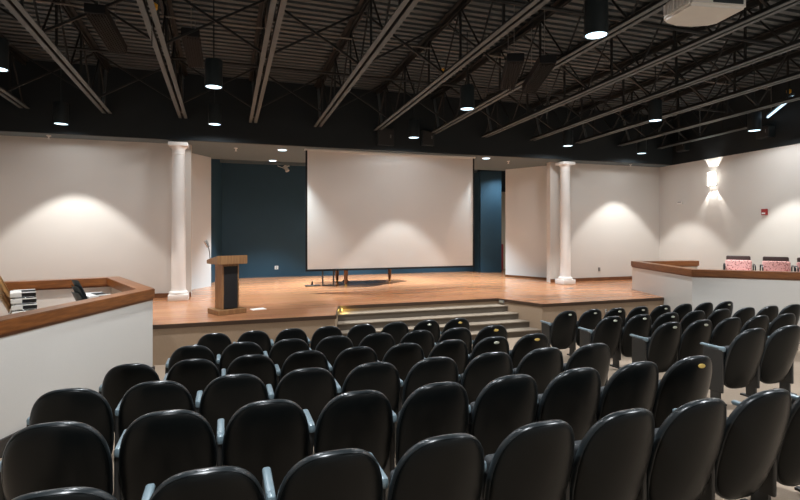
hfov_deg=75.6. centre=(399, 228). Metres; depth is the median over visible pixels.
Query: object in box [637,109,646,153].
pendant light
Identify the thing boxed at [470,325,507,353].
seat
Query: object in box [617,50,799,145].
joist
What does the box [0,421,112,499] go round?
seat
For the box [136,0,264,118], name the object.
joist
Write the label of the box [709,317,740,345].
seat
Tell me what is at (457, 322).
seat
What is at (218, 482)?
seat
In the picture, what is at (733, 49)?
joist
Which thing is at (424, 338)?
seat
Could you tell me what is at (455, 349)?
seat
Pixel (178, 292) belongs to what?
column
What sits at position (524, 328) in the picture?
trim
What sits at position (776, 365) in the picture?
seat
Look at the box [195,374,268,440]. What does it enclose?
seat
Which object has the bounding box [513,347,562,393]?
seat
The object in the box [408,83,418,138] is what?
pendant light
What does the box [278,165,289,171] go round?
spot lamp
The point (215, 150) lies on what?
ceiling
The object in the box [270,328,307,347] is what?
seat
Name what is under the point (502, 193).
door
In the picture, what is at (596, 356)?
seat
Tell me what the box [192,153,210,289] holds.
wall
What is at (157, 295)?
baseboard
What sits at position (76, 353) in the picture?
half wall
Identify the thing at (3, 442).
baseboard
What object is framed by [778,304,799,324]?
seat
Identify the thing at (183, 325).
trim
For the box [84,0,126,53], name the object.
strip light
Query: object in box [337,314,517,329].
stair riser
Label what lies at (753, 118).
pendant light
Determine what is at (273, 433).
seat
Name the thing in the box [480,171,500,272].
wall
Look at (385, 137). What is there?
wall speaker
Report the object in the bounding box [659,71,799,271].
wall
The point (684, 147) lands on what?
wall speaker
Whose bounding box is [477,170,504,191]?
wall
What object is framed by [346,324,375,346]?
seat
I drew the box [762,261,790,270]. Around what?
cushion
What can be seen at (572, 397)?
seat
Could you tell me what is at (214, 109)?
pendant light
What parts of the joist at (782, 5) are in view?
post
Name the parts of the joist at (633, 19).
post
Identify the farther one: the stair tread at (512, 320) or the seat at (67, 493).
the stair tread at (512, 320)
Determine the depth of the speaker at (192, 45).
8.87 m
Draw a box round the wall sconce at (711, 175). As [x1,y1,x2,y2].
[708,172,715,185]
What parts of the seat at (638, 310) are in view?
backrest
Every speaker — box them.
[181,0,203,68]
[376,128,393,145]
[421,130,433,145]
[676,139,689,151]
[756,125,774,139]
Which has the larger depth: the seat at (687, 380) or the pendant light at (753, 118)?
the pendant light at (753, 118)
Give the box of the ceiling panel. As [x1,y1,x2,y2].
[522,5,555,92]
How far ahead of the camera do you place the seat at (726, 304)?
10.82 m
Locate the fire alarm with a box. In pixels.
[761,209,767,214]
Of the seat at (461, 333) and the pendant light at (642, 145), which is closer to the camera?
the seat at (461, 333)
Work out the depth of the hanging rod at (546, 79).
12.38 m
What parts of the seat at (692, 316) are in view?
edge trim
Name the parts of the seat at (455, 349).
edge trim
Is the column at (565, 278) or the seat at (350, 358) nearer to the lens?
the seat at (350, 358)
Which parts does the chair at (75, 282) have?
backrest, seat rail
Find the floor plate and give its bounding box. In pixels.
[305,281,320,286]
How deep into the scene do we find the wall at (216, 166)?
17.24 m
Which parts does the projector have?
connector panel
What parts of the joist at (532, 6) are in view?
post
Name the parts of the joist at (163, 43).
post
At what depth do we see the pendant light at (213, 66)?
8.74 m
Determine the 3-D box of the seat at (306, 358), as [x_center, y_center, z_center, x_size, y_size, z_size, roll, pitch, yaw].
[-1.105,1.785,5.800,0.587,0.938,0.530,0,0,-19]
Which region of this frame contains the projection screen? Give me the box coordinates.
[304,148,474,270]
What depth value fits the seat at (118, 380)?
5.03 m
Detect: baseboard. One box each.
[0,366,154,457]
[154,292,190,297]
[505,275,546,279]
[550,276,631,282]
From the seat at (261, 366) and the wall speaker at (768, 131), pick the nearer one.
the seat at (261, 366)
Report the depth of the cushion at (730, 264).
12.43 m
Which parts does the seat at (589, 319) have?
edge trim, backrest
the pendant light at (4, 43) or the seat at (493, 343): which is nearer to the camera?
the seat at (493, 343)
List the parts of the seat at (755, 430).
edge trim, backrest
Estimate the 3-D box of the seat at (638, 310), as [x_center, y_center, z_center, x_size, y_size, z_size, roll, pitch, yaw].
[4.641,1.986,10.295,0.644,0.938,0.447,0,0,-1]
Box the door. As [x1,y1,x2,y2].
[501,192,504,268]
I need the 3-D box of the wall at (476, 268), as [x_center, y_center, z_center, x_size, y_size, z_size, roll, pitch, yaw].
[3.119,-0.280,20.932,0.060,4.040,0.530,0,0,-19]
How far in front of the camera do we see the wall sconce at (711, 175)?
15.71 m
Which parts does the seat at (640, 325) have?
edge trim, backrest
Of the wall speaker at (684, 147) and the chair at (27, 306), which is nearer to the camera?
the chair at (27, 306)
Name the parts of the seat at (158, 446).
armrest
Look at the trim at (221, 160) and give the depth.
18.11 m
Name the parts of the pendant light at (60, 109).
stem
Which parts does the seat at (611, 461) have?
seat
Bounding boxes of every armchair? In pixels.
[723,255,755,270]
[760,256,795,271]
[794,257,799,271]
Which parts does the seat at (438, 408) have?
armrest, edge trim, backrest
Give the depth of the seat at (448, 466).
2.43 m
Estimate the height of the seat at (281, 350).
0.936 m
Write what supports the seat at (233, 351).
on the floor at (783, 492)
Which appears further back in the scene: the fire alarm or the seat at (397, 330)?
the fire alarm
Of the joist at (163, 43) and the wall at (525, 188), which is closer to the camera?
the joist at (163, 43)
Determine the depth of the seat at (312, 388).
4.37 m
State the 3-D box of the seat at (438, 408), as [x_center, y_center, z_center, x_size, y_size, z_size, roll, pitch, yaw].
[0.182,1.489,3.643,0.571,0.938,0.530,0,0,-19]
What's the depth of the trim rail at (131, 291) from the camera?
6.99 m
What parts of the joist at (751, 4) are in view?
post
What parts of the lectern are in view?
panel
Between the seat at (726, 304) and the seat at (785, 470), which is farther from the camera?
the seat at (726, 304)
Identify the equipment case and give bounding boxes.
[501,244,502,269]
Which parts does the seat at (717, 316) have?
edge trim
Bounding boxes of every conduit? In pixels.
[8,40,712,109]
[9,41,725,112]
[24,0,770,89]
[484,0,799,49]
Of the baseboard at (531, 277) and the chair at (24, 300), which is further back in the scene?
the baseboard at (531, 277)
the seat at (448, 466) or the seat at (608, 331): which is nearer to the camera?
the seat at (448, 466)
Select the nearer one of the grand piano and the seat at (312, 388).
the seat at (312, 388)
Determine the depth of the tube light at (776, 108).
12.89 m
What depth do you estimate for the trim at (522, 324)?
12.02 m
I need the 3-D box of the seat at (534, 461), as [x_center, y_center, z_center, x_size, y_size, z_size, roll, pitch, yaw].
[0.649,1.443,2.826,0.552,0.938,0.530,0,0,-19]
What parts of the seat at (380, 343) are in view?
edge trim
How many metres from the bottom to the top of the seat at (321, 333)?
0.938 m
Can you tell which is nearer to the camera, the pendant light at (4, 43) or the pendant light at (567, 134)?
the pendant light at (4, 43)
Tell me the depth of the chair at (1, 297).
8.24 m
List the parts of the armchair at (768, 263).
backrest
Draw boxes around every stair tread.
[338,311,518,324]
[341,319,529,333]
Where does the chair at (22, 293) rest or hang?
on the chair at (24, 300)
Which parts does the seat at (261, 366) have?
armrest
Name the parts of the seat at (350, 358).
edge trim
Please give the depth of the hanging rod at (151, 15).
7.35 m
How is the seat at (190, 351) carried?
on the floor at (783, 492)
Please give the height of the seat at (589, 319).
0.938 m
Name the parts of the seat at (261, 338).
edge trim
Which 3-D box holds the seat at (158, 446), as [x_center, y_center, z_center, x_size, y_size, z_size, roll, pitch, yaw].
[-1.407,1.489,3.107,0.571,0.938,0.530,0,0,-19]
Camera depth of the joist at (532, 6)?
9.85 m
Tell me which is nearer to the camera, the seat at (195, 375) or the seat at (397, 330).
the seat at (195, 375)
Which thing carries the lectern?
on the floor at (282, 297)
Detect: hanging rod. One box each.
[151,15,152,46]
[546,79,546,118]
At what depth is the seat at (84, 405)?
3.81 m
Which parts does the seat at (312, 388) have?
armrest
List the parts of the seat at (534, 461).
seat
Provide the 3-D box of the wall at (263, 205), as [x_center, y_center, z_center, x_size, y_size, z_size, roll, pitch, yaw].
[-1.656,-0.505,19.679,10.050,4.490,0.150,0,0,-19]
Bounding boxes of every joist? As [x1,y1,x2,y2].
[0,0,177,113]
[0,7,93,108]
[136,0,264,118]
[249,0,358,122]
[314,0,443,126]
[374,0,549,130]
[431,0,770,133]
[482,0,799,137]
[529,0,799,140]
[575,19,799,143]
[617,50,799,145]
[657,93,748,148]
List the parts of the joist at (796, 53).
post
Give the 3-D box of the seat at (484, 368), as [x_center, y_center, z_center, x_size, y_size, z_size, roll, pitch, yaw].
[0.791,1.647,5.110,0.665,0.938,0.446,0,0,-2]
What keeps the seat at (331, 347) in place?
on the floor at (783, 492)
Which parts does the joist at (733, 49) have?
post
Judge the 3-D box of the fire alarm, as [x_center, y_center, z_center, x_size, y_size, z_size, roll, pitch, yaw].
[9.916,-0.460,14.034,0.064,0.170,0.170,0,0,-11]
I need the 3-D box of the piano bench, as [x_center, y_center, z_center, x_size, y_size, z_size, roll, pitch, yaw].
[-2.214,1.470,15.876,0.400,0.520,0.620,0,0,-8]
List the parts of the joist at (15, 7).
post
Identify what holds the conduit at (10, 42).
attached to the joist at (532, 6)
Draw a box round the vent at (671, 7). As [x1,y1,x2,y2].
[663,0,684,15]
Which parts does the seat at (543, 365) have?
edge trim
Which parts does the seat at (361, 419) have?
armrest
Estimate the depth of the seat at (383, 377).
4.55 m
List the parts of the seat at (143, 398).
armrest, backrest, edge trim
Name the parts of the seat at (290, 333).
backrest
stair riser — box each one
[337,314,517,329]
[338,306,507,320]
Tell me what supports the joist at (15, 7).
attached to the ceiling at (312, 53)
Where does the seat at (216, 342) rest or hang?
on the floor at (783, 492)
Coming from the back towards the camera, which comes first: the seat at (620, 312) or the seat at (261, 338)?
the seat at (620, 312)
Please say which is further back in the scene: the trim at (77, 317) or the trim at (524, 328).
the trim at (524, 328)
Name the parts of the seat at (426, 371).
edge trim, backrest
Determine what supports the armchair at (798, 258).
on the box
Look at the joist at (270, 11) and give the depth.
9.15 m
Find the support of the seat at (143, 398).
on the floor at (783, 492)
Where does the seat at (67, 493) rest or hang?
on the floor at (783, 492)
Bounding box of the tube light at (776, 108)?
[766,93,794,117]
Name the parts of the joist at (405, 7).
post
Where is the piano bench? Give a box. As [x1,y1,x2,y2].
[322,271,333,285]
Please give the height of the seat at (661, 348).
0.938 m
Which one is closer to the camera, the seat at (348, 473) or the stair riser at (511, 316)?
the seat at (348, 473)
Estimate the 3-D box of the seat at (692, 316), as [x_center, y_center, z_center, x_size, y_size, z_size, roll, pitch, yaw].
[5.082,1.887,9.149,0.674,0.936,0.447,0,0,-2]
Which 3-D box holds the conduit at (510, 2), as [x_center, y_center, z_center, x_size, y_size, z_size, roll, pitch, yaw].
[2.153,-3.300,7.693,17.000,0.052,0.060,0,0,-19]
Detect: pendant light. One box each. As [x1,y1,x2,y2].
[0,37,8,71]
[53,69,68,124]
[205,0,222,89]
[208,89,220,125]
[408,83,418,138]
[460,32,473,110]
[563,103,572,146]
[584,0,607,39]
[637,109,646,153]
[648,65,661,121]
[747,71,760,131]
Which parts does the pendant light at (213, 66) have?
stem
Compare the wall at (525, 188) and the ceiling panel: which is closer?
the ceiling panel
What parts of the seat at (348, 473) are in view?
armrest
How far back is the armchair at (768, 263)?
11.99 m
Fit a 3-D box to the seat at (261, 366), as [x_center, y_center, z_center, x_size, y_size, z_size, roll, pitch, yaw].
[-1.649,1.785,5.617,0.587,0.938,0.530,0,0,-19]
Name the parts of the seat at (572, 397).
seat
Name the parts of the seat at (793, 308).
edge trim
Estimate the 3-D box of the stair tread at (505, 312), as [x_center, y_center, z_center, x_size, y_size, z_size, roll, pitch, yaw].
[0.667,2.045,12.036,4.438,0.020,0.620,0,0,-19]
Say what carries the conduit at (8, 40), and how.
attached to the joist at (532, 6)
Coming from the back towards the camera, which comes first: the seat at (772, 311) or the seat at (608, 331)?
the seat at (772, 311)
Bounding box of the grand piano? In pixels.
[335,269,390,285]
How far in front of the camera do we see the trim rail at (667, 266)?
11.74 m
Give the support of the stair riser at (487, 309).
attached to the wall at (165, 341)
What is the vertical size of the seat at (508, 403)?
0.938 m
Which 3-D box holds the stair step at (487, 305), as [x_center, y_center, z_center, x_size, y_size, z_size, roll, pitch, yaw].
[0.602,1.897,12.172,4.244,0.020,0.320,0,0,-19]
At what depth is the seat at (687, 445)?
2.98 m
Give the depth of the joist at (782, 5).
9.93 m
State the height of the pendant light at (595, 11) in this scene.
1.667 m
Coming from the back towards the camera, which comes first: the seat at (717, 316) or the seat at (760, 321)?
the seat at (717, 316)
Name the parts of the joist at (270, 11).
post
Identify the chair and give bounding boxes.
[0,276,36,314]
[0,284,36,313]
[0,289,36,310]
[0,294,33,313]
[71,279,108,298]
[71,285,84,299]
[71,291,81,300]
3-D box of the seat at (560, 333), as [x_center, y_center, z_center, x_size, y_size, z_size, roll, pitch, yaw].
[3.031,1.986,9.752,0.644,0.938,0.447,0,0,-1]
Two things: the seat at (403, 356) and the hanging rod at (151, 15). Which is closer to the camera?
the seat at (403, 356)
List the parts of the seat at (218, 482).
armrest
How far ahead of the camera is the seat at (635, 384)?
3.96 m
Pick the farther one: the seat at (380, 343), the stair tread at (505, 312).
the stair tread at (505, 312)
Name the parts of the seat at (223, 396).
armrest, edge trim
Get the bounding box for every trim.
[0,285,152,337]
[153,297,663,328]
[220,159,476,172]
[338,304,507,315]
[342,322,528,335]
[470,327,540,334]
[472,330,540,339]
[632,266,799,280]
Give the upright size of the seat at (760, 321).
0.938 m
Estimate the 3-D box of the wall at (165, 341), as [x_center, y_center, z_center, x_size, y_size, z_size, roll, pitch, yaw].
[0.761,2.143,11.814,21.400,0.667,1.340,0,0,-19]
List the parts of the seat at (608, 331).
armrest, backrest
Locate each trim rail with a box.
[0,276,154,334]
[631,260,799,278]
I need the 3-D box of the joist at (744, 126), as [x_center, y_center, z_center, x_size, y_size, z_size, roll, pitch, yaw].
[9.193,-3.285,15.819,0.205,1.184,3.109,0,0,-19]
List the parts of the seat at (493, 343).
backrest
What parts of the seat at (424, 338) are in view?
edge trim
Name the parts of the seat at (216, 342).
edge trim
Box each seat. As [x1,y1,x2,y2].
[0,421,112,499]
[12,487,116,499]
[26,388,113,454]
[99,363,159,431]
[113,380,194,495]
[114,409,216,499]
[141,466,264,499]
[163,359,219,409]
[165,345,215,373]
[195,333,231,359]
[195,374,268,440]
[216,342,263,375]
[216,399,308,498]
[221,354,276,393]
[233,330,270,355]
[262,448,382,499]
[263,338,309,370]
[266,367,336,446]
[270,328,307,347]
[275,350,328,386]
[303,390,392,470]
[307,326,342,349]
[309,335,353,373]
[328,346,377,393]
[334,362,399,413]
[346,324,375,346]
[359,333,394,361]
[369,433,484,499]
[378,343,424,394]
[381,322,408,344]
[384,381,468,499]
[395,356,458,439]
[399,330,434,357]
[413,320,439,343]
[424,339,467,383]
[435,327,471,359]
[440,318,469,335]
[458,352,512,404]
[466,374,537,457]
[467,336,508,364]
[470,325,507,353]
[480,420,574,499]
[509,333,547,368]
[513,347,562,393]
[534,367,600,440]
[540,310,576,349]
[563,343,610,386]
[564,408,654,499]
[567,309,601,355]
[578,316,622,358]
[593,361,658,424]
[603,308,625,326]
[610,314,651,368]
[624,306,648,325]
[630,322,681,372]
[636,398,726,499]
[649,312,678,336]
[650,305,670,324]
[651,355,711,427]
[672,319,711,364]
[672,388,790,499]
[673,303,691,322]
[680,310,705,333]
[694,302,712,318]
[700,328,765,405]
[707,309,730,330]
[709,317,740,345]
[713,301,732,315]
[731,393,799,499]
[732,307,754,327]
[740,315,768,335]
[740,325,799,396]
[756,305,778,324]
[766,313,795,339]
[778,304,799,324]
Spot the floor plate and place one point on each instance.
(311, 285)
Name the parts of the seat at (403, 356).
edge trim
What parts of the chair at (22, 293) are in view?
backrest, frame, seat rail, seat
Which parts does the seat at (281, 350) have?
edge trim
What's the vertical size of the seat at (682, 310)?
0.938 m
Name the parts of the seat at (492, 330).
backrest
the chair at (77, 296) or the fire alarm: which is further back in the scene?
the fire alarm
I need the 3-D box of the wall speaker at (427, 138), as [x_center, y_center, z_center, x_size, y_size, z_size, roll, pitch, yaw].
[0.783,-2.560,14.562,0.360,0.420,0.137,0,0,-19]
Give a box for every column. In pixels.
[168,141,188,300]
[555,161,575,284]
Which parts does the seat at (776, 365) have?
edge trim, backrest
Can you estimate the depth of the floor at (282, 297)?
13.88 m
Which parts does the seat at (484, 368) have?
edge trim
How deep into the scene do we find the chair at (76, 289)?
8.37 m
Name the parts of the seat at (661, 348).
armrest, edge trim, backrest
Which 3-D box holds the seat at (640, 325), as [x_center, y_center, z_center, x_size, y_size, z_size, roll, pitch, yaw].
[3.943,1.888,8.763,0.674,0.938,0.449,0,0,-3]
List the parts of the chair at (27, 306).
backrest, seat rail, seat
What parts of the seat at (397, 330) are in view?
edge trim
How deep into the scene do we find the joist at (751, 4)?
11.06 m
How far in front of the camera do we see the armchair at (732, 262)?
12.45 m
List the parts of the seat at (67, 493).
backrest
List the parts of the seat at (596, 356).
edge trim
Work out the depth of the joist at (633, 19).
10.03 m
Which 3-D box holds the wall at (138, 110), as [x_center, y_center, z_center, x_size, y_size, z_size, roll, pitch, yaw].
[-0.106,-3.135,14.382,21.800,1.930,0.080,0,0,-19]
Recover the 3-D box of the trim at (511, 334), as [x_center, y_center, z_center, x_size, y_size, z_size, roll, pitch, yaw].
[0.795,2.413,11.773,4.827,0.127,1.200,0,0,-19]
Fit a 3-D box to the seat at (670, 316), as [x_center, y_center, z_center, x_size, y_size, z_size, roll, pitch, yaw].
[4.513,1.888,8.955,0.674,0.938,0.449,0,0,-3]
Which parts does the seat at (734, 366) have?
armrest, seat, edge trim, backrest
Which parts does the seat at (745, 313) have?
edge trim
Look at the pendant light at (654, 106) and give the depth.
11.80 m
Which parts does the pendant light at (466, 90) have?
stem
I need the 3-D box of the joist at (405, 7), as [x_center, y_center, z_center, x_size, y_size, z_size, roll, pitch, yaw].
[1.350,-3.564,5.532,1.721,1.743,17.584,0,0,-19]
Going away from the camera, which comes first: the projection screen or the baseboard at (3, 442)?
the baseboard at (3, 442)
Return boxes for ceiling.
[0,0,799,116]
[0,131,669,170]
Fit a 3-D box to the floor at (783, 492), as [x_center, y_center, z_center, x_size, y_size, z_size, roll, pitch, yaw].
[3.032,2.088,5.087,22.200,0.777,15.700,0,0,-19]
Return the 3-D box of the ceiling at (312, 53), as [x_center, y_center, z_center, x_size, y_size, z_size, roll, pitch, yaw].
[2.725,-4.203,5.997,21.800,0.806,17.620,0,0,-19]
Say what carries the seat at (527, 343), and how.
on the floor at (783, 492)
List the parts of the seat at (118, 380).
edge trim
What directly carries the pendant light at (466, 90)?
in the ceiling at (312, 53)
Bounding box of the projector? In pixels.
[663,0,745,26]
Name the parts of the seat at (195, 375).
edge trim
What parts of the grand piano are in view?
leg, leg, leg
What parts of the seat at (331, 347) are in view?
edge trim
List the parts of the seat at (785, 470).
armrest, edge trim, backrest, armrest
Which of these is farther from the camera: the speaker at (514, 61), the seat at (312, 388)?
the speaker at (514, 61)
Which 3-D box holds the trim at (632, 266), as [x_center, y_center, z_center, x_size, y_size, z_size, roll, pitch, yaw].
[8.374,1.089,12.311,3.498,0.032,5.983,0,0,-19]
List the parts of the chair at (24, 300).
backrest, seat rail, seat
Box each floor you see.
[0,337,799,499]
[153,269,661,324]
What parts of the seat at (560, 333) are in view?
backrest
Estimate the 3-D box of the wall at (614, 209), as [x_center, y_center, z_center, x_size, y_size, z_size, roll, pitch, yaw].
[7.228,-0.215,17.639,5.020,3.910,0.200,0,0,-19]
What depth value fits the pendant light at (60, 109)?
11.21 m
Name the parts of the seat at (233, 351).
armrest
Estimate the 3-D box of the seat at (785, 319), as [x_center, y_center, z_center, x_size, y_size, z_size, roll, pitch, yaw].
[5.925,1.769,8.173,0.631,0.938,0.530,0,0,-19]
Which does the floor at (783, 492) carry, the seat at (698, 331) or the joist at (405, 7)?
the seat at (698, 331)
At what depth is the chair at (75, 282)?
8.42 m
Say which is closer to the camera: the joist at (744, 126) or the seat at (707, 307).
the seat at (707, 307)
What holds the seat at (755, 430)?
on the floor at (783, 492)
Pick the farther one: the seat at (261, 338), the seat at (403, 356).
the seat at (261, 338)
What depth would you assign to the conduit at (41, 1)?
9.64 m
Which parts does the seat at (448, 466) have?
armrest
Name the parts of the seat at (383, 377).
armrest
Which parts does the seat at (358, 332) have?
edge trim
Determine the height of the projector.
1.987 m
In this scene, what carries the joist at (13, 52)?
attached to the ceiling at (312, 53)
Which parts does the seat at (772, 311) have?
edge trim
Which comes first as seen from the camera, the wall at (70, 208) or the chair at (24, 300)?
the chair at (24, 300)
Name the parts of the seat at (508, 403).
seat, edge trim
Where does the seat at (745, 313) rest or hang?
on the floor at (783, 492)
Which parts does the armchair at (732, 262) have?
backrest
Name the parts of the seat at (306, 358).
armrest, backrest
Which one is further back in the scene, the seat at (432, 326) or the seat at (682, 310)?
the seat at (682, 310)
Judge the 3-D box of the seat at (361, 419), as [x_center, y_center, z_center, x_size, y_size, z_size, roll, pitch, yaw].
[-0.348,1.489,3.465,0.571,0.938,0.530,0,0,-19]
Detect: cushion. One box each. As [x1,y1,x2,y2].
[725,260,751,269]
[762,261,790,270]
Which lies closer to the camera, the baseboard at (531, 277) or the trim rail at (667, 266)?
the trim rail at (667, 266)
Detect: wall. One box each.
[0,58,672,164]
[0,135,191,295]
[0,287,152,438]
[153,300,663,365]
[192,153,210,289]
[211,159,221,282]
[222,163,472,277]
[473,172,479,271]
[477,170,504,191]
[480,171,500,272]
[505,166,546,277]
[547,162,658,281]
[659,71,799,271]
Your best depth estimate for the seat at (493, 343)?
6.30 m
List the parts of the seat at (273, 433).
armrest, edge trim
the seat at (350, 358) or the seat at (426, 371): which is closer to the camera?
the seat at (426, 371)
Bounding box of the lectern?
[203,240,246,315]
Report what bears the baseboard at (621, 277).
attached to the wall at (614, 209)
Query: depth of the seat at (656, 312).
10.28 m
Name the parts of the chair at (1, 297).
backrest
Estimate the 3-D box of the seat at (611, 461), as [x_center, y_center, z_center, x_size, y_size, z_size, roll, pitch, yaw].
[1.161,1.443,2.999,0.552,0.938,0.530,0,0,-19]

